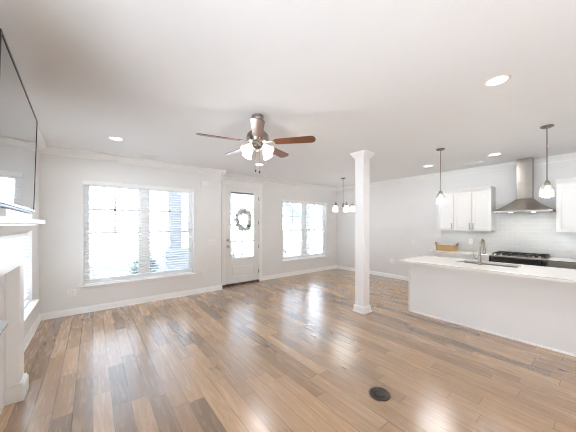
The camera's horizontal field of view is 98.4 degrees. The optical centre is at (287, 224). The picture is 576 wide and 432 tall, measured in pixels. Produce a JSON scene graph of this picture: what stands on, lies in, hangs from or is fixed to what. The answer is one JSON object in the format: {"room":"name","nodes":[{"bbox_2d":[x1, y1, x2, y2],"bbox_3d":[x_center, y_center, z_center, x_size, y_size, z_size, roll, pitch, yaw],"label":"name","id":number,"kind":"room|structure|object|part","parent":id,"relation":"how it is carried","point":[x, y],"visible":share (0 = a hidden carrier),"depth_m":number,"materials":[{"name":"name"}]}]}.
{"room":"living room","nodes":[
{"label":"living room","id":0,"kind":"room"},
{"bbox_2d":[0,150,38,338],"bbox_3d":[-1.415,0.136,0.610,0.160,2.740,8.228,0,0,-38],"label":"wall","id":1,"kind":"structure","parent":0,"point":[33,239],"depth_m":3.50,"materials":[{"name":"paint"}]},
{"bbox_2d":[0,28,37,213],"bbox_3d":[-1.936,-0.520,1.655,0.309,0.849,1.406,0,0,-38],"label":"television","id":2,"kind":"object","parent":1,"relation":"attached to","point":[18,120],"visible":1,"depth_m":1.53,"materials":[{"name":"black plastic"}]},
{"bbox_2d":[15,211,39,321],"bbox_3d":[-3.144,0.172,2.878,0.222,1.853,1.410,0,0,-38],"label":"window","id":3,"kind":"structure","parent":1,"relation":"in","point":[31,305],"depth_m":3.21,"materials":[{"name":"plastic"}]},
{"bbox_2d":[7,212,29,307],"bbox_3d":[-3.135,0.147,2.885,0.095,1.800,1.334,0,0,-38],"label":"window blind","id":4,"kind":"object","parent":3,"relation":"attached to","point":[26,302],"visible":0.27,"depth_m":3.28,"materials":[{"name":"white plastic"}]},
{"bbox_3d":[-3.118,1.060,2.898,0.157,0.023,1.410,0,0,-38],"label":"sill","id":5,"kind":"part","parent":3,"relation":"part of","materials":[{"name":"paint"}]},
{"bbox_2d":[24,314,40,351],"bbox_3d":[-1.392,1.452,0.730,0.024,0.107,8.068,0,0,-38],"label":"baseboard","id":6,"kind":"structure","parent":1,"relation":"attached to","point":[35,325],"depth_m":3.32,"materials":[{"name":"paint"}]},
{"bbox_2d":[37,129,46,152],"bbox_3d":[-1.364,-1.178,0.752,0.095,0.112,8.068,0,0,-38],"label":"trim","id":7,"kind":"structure","parent":1,"relation":"attached to","point":[41,144],"depth_m":3.63,"materials":[{"name":"paint"}]},
{"bbox_2d":[39,153,336,313],"bbox_3d":[-1.151,0.136,6.286,7.588,2.740,0.373,0,0,-38],"label":"wall","id":8,"kind":"structure","parent":0,"point":[61,177],"depth_m":4.69,"materials":[{"name":"paint"}]},
{"bbox_2d":[67,289,75,296],"bbox_3d":[-3.592,1.141,4.126,0.116,0.115,0.008,0,0,-38],"label":"wall outlet","id":9,"kind":"object","parent":8,"relation":"attached to","point":[70,293],"visible":1,"depth_m":4.12,"materials":[{"name":"white plastic"}]},
{"bbox_2d":[79,184,196,289],"bbox_3d":[-2.786,0.172,4.832,1.937,1.853,0.195,0,0,-38],"label":"window","id":10,"kind":"structure","parent":8,"relation":"in","point":[86,192],"depth_m":4.82,"materials":[{"name":"plastic"}]},
{"bbox_3d":[-3.201,-0.268,4.605,0.814,0.882,0.026,0,0,-38],"label":"sash","id":11,"kind":"part","parent":10,"relation":"part of","materials":[{"name":"glass"}]},
{"bbox_3d":[-3.184,0.570,4.583,0.814,0.872,0.026,0,0,-38],"label":"sash","id":12,"kind":"part","parent":10,"relation":"part of","materials":[{"name":"glass"}]},
{"bbox_3d":[-2.766,1.060,4.806,1.937,0.023,0.130,0,0,-38],"label":"sill","id":13,"kind":"part","parent":10,"relation":"part of","materials":[{"name":"paint"}]},
{"bbox_2d":[82,180,194,285],"bbox_3d":[-2.770,0.147,4.812,1.861,1.800,0.095,0,0,-38],"label":"window blind","id":14,"kind":"object","parent":10,"relation":"attached to","point":[83,181],"visible":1,"depth_m":4.71,"materials":[{"name":"white plastic"}]},
{"bbox_3d":[-2.779,1.038,4.823,1.821,0.018,0.052,0,0,-38],"label":"rail","id":15,"kind":"part","parent":14,"relation":"part of","materials":[{"name":"white plastic"}]},
{"bbox_3d":[-2.467,-0.268,5.182,0.814,0.882,0.026,0,0,-38],"label":"sash","id":16,"kind":"part","parent":10,"relation":"part of","materials":[{"name":"glass"}]},
{"bbox_3d":[-2.450,0.570,5.160,0.814,0.872,0.026,0,0,-38],"label":"sash","id":17,"kind":"part","parent":10,"relation":"part of","materials":[{"name":"glass"}]},
{"bbox_2d":[39,145,336,191],"bbox_3d":[-1.072,-1.178,6.186,7.268,0.112,0.308,0,0,-38],"label":"trim","id":18,"kind":"structure","parent":8,"relation":"attached to","point":[54,150],"depth_m":4.95,"materials":[{"name":"paint"}]},
{"bbox_2d":[40,265,336,320],"bbox_3d":[-1.094,1.452,6.214,7.268,0.107,0.237,0,0,-38],"label":"baseboard","id":19,"kind":"structure","parent":8,"relation":"attached to","point":[80,310],"depth_m":4.79,"materials":[{"name":"paint"}]},
{"bbox_2d":[200,180,209,186],"bbox_3d":[-1.831,-0.897,5.483,0.205,0.130,0.050,0,0,-38],"label":"door chime","id":20,"kind":"object","parent":8,"relation":"attached to","point":[203,183],"visible":1,"depth_m":5.46,"materials":[{"name":"white plastic"}]},
{"bbox_2d":[221,179,262,286],"bbox_3d":[-1.179,0.213,6.362,1.185,2.585,0.219,0,0,-38],"label":"door","id":21,"kind":"structure","parent":8,"relation":"in","point":[241,270],"depth_m":6.29,"materials":[{"name":"paint"}]},
{"bbox_3d":[-1.152,0.016,6.328,0.735,1.730,0.011,0,0,-38],"label":"glass frame","id":22,"kind":"part","parent":21,"relation":"part of","materials":[{"name":"glass"}]},
{"bbox_2d":[234,200,252,231],"bbox_3d":[-1.113,-0.313,6.261,0.528,1.033,0.111,0,0,-38],"label":"wreath","id":23,"kind":"object","parent":21,"relation":"hanging from","point":[240,211],"visible":1,"depth_m":6.23,"materials":[{"name":"plant"}]},
{"bbox_2d":[282,202,327,262],"bbox_3d":[0.537,0.192,7.713,1.919,1.801,0.195,0,0,-38],"label":"window","id":24,"kind":"structure","parent":8,"relation":"in","point":[303,224],"depth_m":7.72,"materials":[{"name":"plastic"}]},
{"bbox_3d":[0.126,-0.236,7.489,0.804,0.856,0.026,0,0,-38],"label":"sash","id":25,"kind":"part","parent":24,"relation":"part of","materials":[{"name":"glass"}]},
{"bbox_3d":[0.143,0.576,7.467,0.804,0.846,0.026,0,0,-38],"label":"sash","id":26,"kind":"part","parent":24,"relation":"part of","materials":[{"name":"glass"}]},
{"bbox_2d":[283,200,326,260],"bbox_3d":[0.553,0.166,7.693,1.843,1.748,0.095,0,0,-38],"label":"window blind","id":27,"kind":"object","parent":24,"relation":"attached to","point":[292,201],"visible":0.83,"depth_m":7.66,"materials":[{"name":"white plastic"}]},
{"bbox_3d":[0.544,1.031,7.704,1.803,0.018,0.052,0,0,-38],"label":"rail","id":28,"kind":"part","parent":27,"relation":"part of","materials":[{"name":"white plastic"}]},
{"bbox_3d":[1.149,0.182,8.180,0.002,1.683,0.053,0,0,-38],"label":"ladder cord","id":29,"kind":"part","parent":27,"relation":"part of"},
{"bbox_3d":[0.557,1.052,7.687,1.919,0.023,0.130,0,0,-38],"label":"sill","id":30,"kind":"part","parent":24,"relation":"part of","materials":[{"name":"paint"}]},
{"bbox_3d":[0.853,-0.236,8.060,0.804,0.856,0.026,0,0,-38],"label":"sash","id":31,"kind":"part","parent":24,"relation":"part of","materials":[{"name":"glass"}]},
{"bbox_3d":[0.870,0.576,8.038,0.804,0.846,0.026,0,0,-38],"label":"sash","id":32,"kind":"part","parent":24,"relation":"part of","materials":[{"name":"glass"}]},
{"bbox_2d":[0,0,575,187],"bbox_3d":[1.391,-1.284,3.051,7.588,0.100,8.601,0,0,-38],"label":"ceiling","id":33,"kind":"structure","parent":0,"point":[401,82],"depth_m":2.13,"materials":[{"name":"paint"}]},
{"bbox_2d":[108,136,123,140],"bbox_3d":[-2.473,-1.230,3.576,0.190,0.006,0.190,0,0,-38],"label":"recessed light","id":34,"kind":"object","parent":33,"relation":"in","point":[109,137],"visible":1,"depth_m":3.57,"materials":[{"name":"white plastic"}]},
{"bbox_2d":[141,152,162,157],"bbox_3d":[-2.413,-1.229,4.412,0.320,0.010,0.150,0,0,-38],"label":"ceiling vent","id":35,"kind":"object","parent":33,"relation":"in","point":[142,153],"visible":1,"depth_m":4.38,"materials":[{"name":"white plastic"}]},
{"bbox_2d":[196,113,315,173],"bbox_3d":[-0.384,-0.906,2.857,1.260,0.655,1.234,0,0,-38],"label":"ceiling fan","id":36,"kind":"object","parent":33,"relation":"hanging from","point":[257,138],"visible":1,"depth_m":2.75,"materials":[{"name":"brown wood"}]},
{"bbox_3d":[-0.736,-0.929,2.653,0.459,0.033,0.130,0,0,-25],"label":"blade","id":37,"kind":"part","parent":36,"relation":"part of","materials":[{"name":"brown wood"}]},
{"bbox_3d":[-0.639,-0.929,3.148,0.130,0.033,0.459,0,0,-43],"label":"blade","id":38,"kind":"part","parent":36,"relation":"part of","materials":[{"name":"brown wood"}]},
{"bbox_3d":[-0.441,-0.823,2.706,0.129,0.129,0.118,0,0,-38],"label":"lamp shade","id":39,"kind":"part","parent":36,"relation":"part of","materials":[{"name":"white glass"}]},
{"bbox_3d":[-0.475,-0.823,2.928,0.118,0.129,0.129,0,0,-38],"label":"lamp shade","id":40,"kind":"part","parent":36,"relation":"part of","materials":[{"name":"white glass"}]},
{"bbox_3d":[-0.294,-0.929,2.408,0.130,0.033,0.459,0,0,-7],"label":"blade","id":41,"kind":"part","parent":36,"relation":"part of","materials":[{"name":"brown wood"}]},
{"bbox_3d":[-0.253,-0.823,2.962,0.129,0.129,0.118,0,0,-38],"label":"lamp shade","id":42,"kind":"part","parent":36,"relation":"part of","materials":[{"name":"white glass"}]},
{"bbox_3d":[-0.218,-0.823,2.740,0.118,0.129,0.129,0,0,-38],"label":"lamp shade","id":43,"kind":"part","parent":36,"relation":"part of","materials":[{"name":"white glass"}]},
{"bbox_3d":[-0.138,-0.929,3.210,0.130,0.033,0.459,0,0,29],"label":"blade","id":44,"kind":"part","parent":36,"relation":"part of","materials":[{"name":"brown wood"}]},
{"bbox_3d":[0.075,-0.929,2.752,0.459,0.033,0.130,0,0,11],"label":"blade","id":45,"kind":"part","parent":36,"relation":"part of","materials":[{"name":"brown wood"}]},
{"bbox_2d":[333,178,354,211],"bbox_3d":[1.453,-0.789,6.636,0.622,0.890,0.614,0,0,-38],"label":"chandelier","id":46,"kind":"object","parent":33,"relation":"hanging from","point":[335,208],"visible":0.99,"depth_m":6.52,"materials":[{"name":"white glass"}]},
{"bbox_2d":[436,148,444,201],"bbox_3d":[2.499,-0.786,4.075,0.142,0.895,0.142,0,0,-16],"label":"pendant light","id":47,"kind":"object","parent":33,"relation":"hanging from","point":[440,192],"visible":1,"depth_m":4.07,"materials":[{"name":"silver metal"}]},
{"bbox_3d":[2.499,-0.875,4.075,0.013,0.662,0.013,0,0,-38],"label":"stem","id":48,"kind":"part","parent":47,"relation":"part of","materials":[{"name":"silver metal"}]},
{"bbox_2d":[464,161,484,164],"bbox_3d":[3.757,-1.229,5.011,0.150,0.010,0.320,0,0,-38],"label":"ceiling vent","id":49,"kind":"object","parent":33,"relation":"in","point":[480,161],"visible":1,"depth_m":5.01,"materials":[{"name":"white plastic"}]},
{"bbox_2d":[483,74,511,86],"bbox_3d":[1.794,-1.230,2.134,0.190,0.006,0.190,0,0,-38],"label":"recessed light","id":50,"kind":"object","parent":33,"relation":"in","point":[499,79],"visible":1,"depth_m":2.13,"materials":[{"name":"white plastic"}]},
{"bbox_2d":[539,124,553,197],"bbox_3d":[3.251,-0.786,3.122,0.142,0.895,0.142,0,0,-16],"label":"pendant light","id":51,"kind":"object","parent":33,"relation":"hanging from","point":[546,183],"visible":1,"depth_m":3.12,"materials":[{"name":"silver metal"}]},
{"bbox_3d":[3.251,-0.875,3.122,0.013,0.662,0.013,0,0,-38],"label":"stem","id":52,"kind":"part","parent":51,"relation":"part of","materials":[{"name":"silver metal"}]},
{"bbox_3d":[3.251,-0.425,3.122,0.060,0.112,0.059,0,0,-38],"label":"bulb","id":53,"kind":"part","parent":51,"relation":"part of","materials":[{"name":"white glass"}]},
{"bbox_2d":[0,268,575,431],"bbox_3d":[1.391,1.536,3.051,7.588,0.060,8.601,0,0,-38],"label":"floor","id":54,"kind":"structure","parent":0,"point":[289,353],"depth_m":2.60,"materials":[{"name":"brown wood"}]},
{"bbox_2d":[0,216,44,413],"bbox_3d":[-1.960,0.732,1.674,0.295,1.548,1.615,0,0,-38],"label":"fireplace mantel","id":55,"kind":"object","parent":54,"relation":"on","point":[14,383],"visible":1,"depth_m":2.08,"materials":[{"name":"paint"}]},
{"bbox_3d":[-2.039,0.761,1.600,0.080,1.490,1.435,0,0,-38],"label":"surround panel","id":56,"kind":"part","parent":55,"relation":"part of","materials":[{"name":"paint"}]},
{"bbox_3d":[-2.368,0.930,2.155,0.088,1.152,0.155,0,0,-38],"label":"mantel leg","id":57,"kind":"part","parent":55,"relation":"part of","materials":[{"name":"white paint"}]},
{"bbox_3d":[-1.906,0.051,1.704,0.082,0.110,1.495,0,0,-38],"label":"crown moulding","id":58,"kind":"part","parent":55,"relation":"part of","materials":[{"name":"white paint"}]},
{"bbox_2d":[0,216,44,223],"bbox_3d":[-1.929,-0.023,1.699,0.215,0.038,1.615,0,0,-38],"label":"mantel shelf","id":59,"kind":"object","parent":55,"relation":"attached to","point":[3,219],"depth_m":1.53,"materials":[{"name":"white paint"}]},
{"bbox_2d":[350,150,373,314],"bbox_3d":[1.287,0.137,4.306,0.288,2.739,0.288,0,0,-38],"label":"column","id":60,"kind":"structure","parent":54,"relation":"on","point":[362,157],"depth_m":4.24,"materials":[{"name":"paint"}]},
{"bbox_3d":[1.287,1.447,4.306,0.236,0.118,0.236,0,0,-38],"label":"trim","id":61,"kind":"part","parent":60,"relation":"part of","materials":[{"name":"paint"}]},
{"bbox_2d":[369,387,390,400],"bbox_3d":[0.812,1.496,2.207,0.184,0.021,0.184,0,0,-38],"label":"floor outlet","id":62,"kind":"object","parent":54,"relation":"on","point":[378,393],"visible":1,"depth_m":2.19,"materials":[{"name":"brown metal"}]},
{"bbox_3d":[0.812,1.492,2.207,0.110,0.007,0.110,0,0,-38],"label":"lid","id":63,"kind":"part","parent":62,"relation":"part of","materials":[{"name":"brown metal"}]},
{"bbox_2d":[431,252,451,257],"bbox_3d":[3.577,1.067,5.613,0.662,0.878,0.408,0,0,-38],"label":"base cabinet","id":64,"kind":"object","parent":54,"relation":"on","point":[432,253],"visible":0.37,"depth_m":5.43,"materials":[{"name":"white paint"}]},
{"bbox_2d":[452,254,488,260],"bbox_3d":[3.899,1.067,5.202,0.662,0.878,0.632,0,0,-38],"label":"base cabinet","id":65,"kind":"object","parent":54,"relation":"on","point":[469,257],"visible":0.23,"depth_m":5.04,"materials":[{"name":"white paint"}]},
{"bbox_2d":[430,250,492,256],"bbox_3d":[3.771,0.611,5.375,0.631,0.033,1.064,0,0,-38],"label":"countertop","id":66,"kind":"structure","parent":65,"relation":"on","point":[460,252],"depth_m":5.24,"materials":[{"name":"white stone"}]},
{"bbox_2d":[435,242,457,251],"bbox_3d":[3.572,0.502,5.603,0.208,0.182,0.458,0,0,-38],"label":"basket","id":67,"kind":"object","parent":66,"relation":"on","point":[439,246],"visible":1,"depth_m":5.53,"materials":[{"name":"wicker"}]},
{"bbox_2d":[409,263,575,356],"bbox_3d":[3.416,1.067,3.193,0.695,0.878,3.403,0,0,-38],"label":"kitchen island","id":68,"kind":"object","parent":54,"relation":"on","point":[541,313],"visible":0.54,"depth_m":3.35,"materials":[{"name":"paint"}]},
{"bbox_2d":[399,255,575,282],"bbox_3d":[3.314,0.611,3.090,0.970,0.033,3.485,0,0,-38],"label":"island countertop","id":69,"kind":"structure","parent":68,"relation":"on","point":[529,271],"depth_m":3.35,"materials":[{"name":"white stone"}]},
{"bbox_2d":[473,239,485,264],"bbox_3d":[2.886,0.402,3.706,0.254,0.384,0.098,0,0,-21],"label":"faucet","id":70,"kind":"object","parent":69,"relation":"on","point":[481,240],"visible":1,"depth_m":3.66,"materials":[{"name":"silver metal"}]},
{"bbox_3d":[2.891,0.327,3.708,0.206,0.234,0.039,0,0,-38],"label":"spout","id":71,"kind":"part","parent":70,"relation":"part of","materials":[{"name":"silver metal"}]},
{"bbox_2d":[464,261,516,267],"bbox_3d":[3.048,0.728,3.793,0.404,0.202,0.734,0,0,-38],"label":"sink","id":72,"kind":"object","parent":69,"relation":"in","point":[464,261],"visible":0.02,"depth_m":3.90,"materials":[{"name":"silver metal"}]},
{"bbox_3d":[3.150,1.496,2.979,0.014,0.020,3.395,0,0,-38],"label":"shoe moulding","id":73,"kind":"part","parent":68,"relation":"part of","materials":[{"name":"paint"}]},
{"bbox_2d":[489,251,551,266],"bbox_3d":[4.301,1.026,4.625,0.703,0.960,0.766,0,0,-38],"label":"range","id":74,"kind":"object","parent":54,"relation":"on","point":[535,259],"visible":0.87,"depth_m":4.48,"materials":[{"name":"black metal"}]},
{"bbox_3d":[4.089,0.657,4.459,0.049,0.097,0.762,0,0,-38],"label":"control panel","id":75,"kind":"part","parent":74,"relation":"part of","materials":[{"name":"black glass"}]},
{"bbox_2d":[489,255,551,259],"bbox_3d":[4.325,0.592,4.645,0.641,0.016,0.766,0,0,-38],"label":"cooktop","id":76,"kind":"object","parent":74,"relation":"in","point":[512,257],"depth_m":4.44,"materials":[{"name":"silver metal"}]},
{"bbox_2d":[547,260,575,268],"bbox_3d":[4.768,1.052,4.106,0.651,0.907,0.624,0,0,-38],"label":"dishwasher","id":77,"kind":"object","parent":54,"relation":"on","point":[550,263],"visible":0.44,"depth_m":4.02,"materials":[{"name":"silver metal"}]},
{"bbox_3d":[5.170,1.067,3.584,0.662,0.878,0.688,0,0,-38],"label":"base cabinet","id":78,"kind":"object","parent":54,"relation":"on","visible":0},
{"bbox_2d":[548,257,575,261],"bbox_3d":[5.005,0.611,3.833,0.595,0.033,1.346,0,0,-38],"label":"countertop","id":79,"kind":"structure","parent":78,"relation":"on","point":[551,258],"depth_m":4.20,"materials":[{"name":"white stone"}]},
{"bbox_2d":[337,160,575,276],"bbox_3d":[4.361,0.136,5.282,0.160,2.740,8.441,0,0,-38],"label":"wall","id":80,"kind":"structure","parent":0,"point":[400,214],"depth_m":6.60,"materials":[{"name":"paint"}]},
{"bbox_2d":[337,265,408,280],"bbox_3d":[2.683,1.452,7.270,0.024,0.107,3.241,0,0,-38],"label":"baseboard","id":81,"kind":"structure","parent":80,"relation":"attached to","point":[405,278],"depth_m":7.22,"materials":[{"name":"paint"}]},
{"bbox_2d":[436,189,453,229],"bbox_3d":[3.670,-0.319,5.710,0.396,0.906,0.332,0,0,-38],"label":"upper cabinet","id":82,"kind":"object","parent":80,"relation":"attached to","point":[445,209],"visible":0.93,"depth_m":5.61,"materials":[{"name":"white paint"}]},
{"bbox_3d":[3.670,-0.729,5.710,0.396,0.086,0.332,0,0,-38],"label":"crown moulding","id":83,"kind":"part","parent":82,"relation":"part of","materials":[{"name":"white paint"}]},
{"bbox_2d":[337,152,575,191],"bbox_3d":[4.211,-1.178,5.266,0.095,0.112,8.281,0,0,-38],"label":"trim","id":84,"kind":"structure","parent":80,"relation":"attached to","point":[570,156],"depth_m":5.50,"materials":[{"name":"paint"}]},
{"bbox_2d":[453,185,495,230],"bbox_3d":[3.975,-0.319,5.321,0.396,0.906,0.654,0,0,-38],"label":"upper cabinet","id":85,"kind":"object","parent":80,"relation":"attached to","point":[474,207],"visible":1,"depth_m":5.18,"materials":[{"name":"white paint"}]},
{"bbox_3d":[3.766,-0.277,5.364,0.020,0.814,0.321,0,0,-38],"label":"door","id":86,"kind":"part","parent":85,"relation":"part of","materials":[{"name":"white paint"}]},
{"bbox_3d":[3.975,-0.729,5.321,0.396,0.086,0.654,0,0,-38],"label":"crown moulding","id":87,"kind":"part","parent":85,"relation":"part of","materials":[{"name":"white paint"}]},
{"bbox_3d":[3.968,-0.277,5.107,0.020,0.814,0.321,0,0,-38],"label":"door","id":88,"kind":"part","parent":85,"relation":"part of","materials":[{"name":"white paint"}]},
{"bbox_2d":[441,208,575,257],"bbox_3d":[4.939,0.148,4.407,0.009,0.885,4.030,0,0,-38],"label":"backsplash","id":89,"kind":"structure","parent":80,"relation":"attached to","point":[515,232],"depth_m":4.86,"materials":[{"name":"tile"}]},
{"bbox_2d":[494,157,555,212],"bbox_3d":[4.420,-0.725,4.663,0.489,1.016,0.785,0,0,-38],"label":"range hood","id":90,"kind":"object","parent":80,"relation":"attached to","point":[525,202],"visible":1,"depth_m":4.64,"materials":[{"name":"silver metal"}]},
{"bbox_2d":[556,177,575,231],"bbox_3d":[4.915,-0.319,4.125,0.396,0.906,0.617,0,0,-38],"label":"upper cabinet","id":91,"kind":"object","parent":80,"relation":"attached to","point":[565,187],"visible":1,"depth_m":4.19,"materials":[{"name":"white paint"}]},
{"bbox_3d":[4.915,-0.729,4.125,0.396,0.086,0.617,0,0,-38],"label":"crown moulding","id":92,"kind":"part","parent":91,"relation":"part of","materials":[{"name":"white paint"}]},
{"label":"outside","id":93,"kind":"structure","parent":0,"visible":0},
{"bbox_2d":[90,229,322,277],"bbox_3d":[-11.509,1.831,22.749,150.000,0.150,130.000,0,0,-38],"label":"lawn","id":94,"kind":"structure","parent":93,"point":[247,245],"depth_m":16.06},
{"bbox_2d":[90,186,166,242],"bbox_3d":[-19.821,-1.309,27.665,12.800,6.130,9.800,0,0,-38],"label":"house","id":95,"kind":"structure","parent":94,"relation":"on","point":[98,190],"depth_m":25.14,"materials":[{"name":"white"}]},
{"bbox_2d":[129,251,158,273],"bbox_3d":[-4.324,1.228,7.550,0.938,1.068,1.004,0,0,-38],"label":"shrub","id":96,"kind":"object","parent":94,"relation":"on","point":[151,259],"visible":0.2,"depth_m":7.50,"materials":[{"name":"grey plant"}]},
{"bbox_2d":[231,196,291,236],"bbox_3d":[-7.294,-1.309,40.047,12.800,6.130,9.800,0,0,-38],"label":"house","id":97,"kind":"structure","parent":94,"relation":"on","point":[235,201],"depth_m":36.02,"materials":[{"name":"white"}]},
{"bbox_2d":[283,203,322,233],"bbox_3d":[4.840,-1.309,52.121,12.800,6.130,9.800,0,0,-38],"label":"house","id":98,"kind":"structure","parent":94,"relation":"on","point":[318,222],"depth_m":47.16,"materials":[{"name":"white"}]},
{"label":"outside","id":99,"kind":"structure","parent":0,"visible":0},
{"bbox_3d":[-1.837,1.616,8.005,14.000,0.100,3.139,0,0,-38],"label":"patio","id":100,"kind":"object","parent":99,"visible":0},
{"bbox_2d":[159,192,187,270],"bbox_3d":[-3.224,0.086,7.068,0.660,2.960,0.660,0,0,-38],"label":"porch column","id":101,"kind":"structure","parent":100,"relation":"on","point":[179,196],"depth_m":6.94,"materials":[{"name":"brick"}]},
{"bbox_3d":[-3.224,-0.359,7.068,0.310,2.070,0.310,0,0,-38],"label":"post","id":102,"kind":"part","parent":101,"relation":"part of","materials":[{"name":"paint"}]},
{"bbox_2d":[299,205,320,254],"bbox_3d":[0.920,0.086,10.323,0.660,2.960,0.660,0,0,-38],"label":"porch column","id":103,"kind":"structure","parent":100,"relation":"on","point":[309,225],"depth_m":10.18,"materials":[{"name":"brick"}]},
{"bbox_3d":[0.920,-0.359,10.323,0.310,2.070,0.310,0,0,-38],"label":"post","id":104,"kind":"part","parent":103,"relation":"part of","materials":[{"name":"paint"}]}
]}

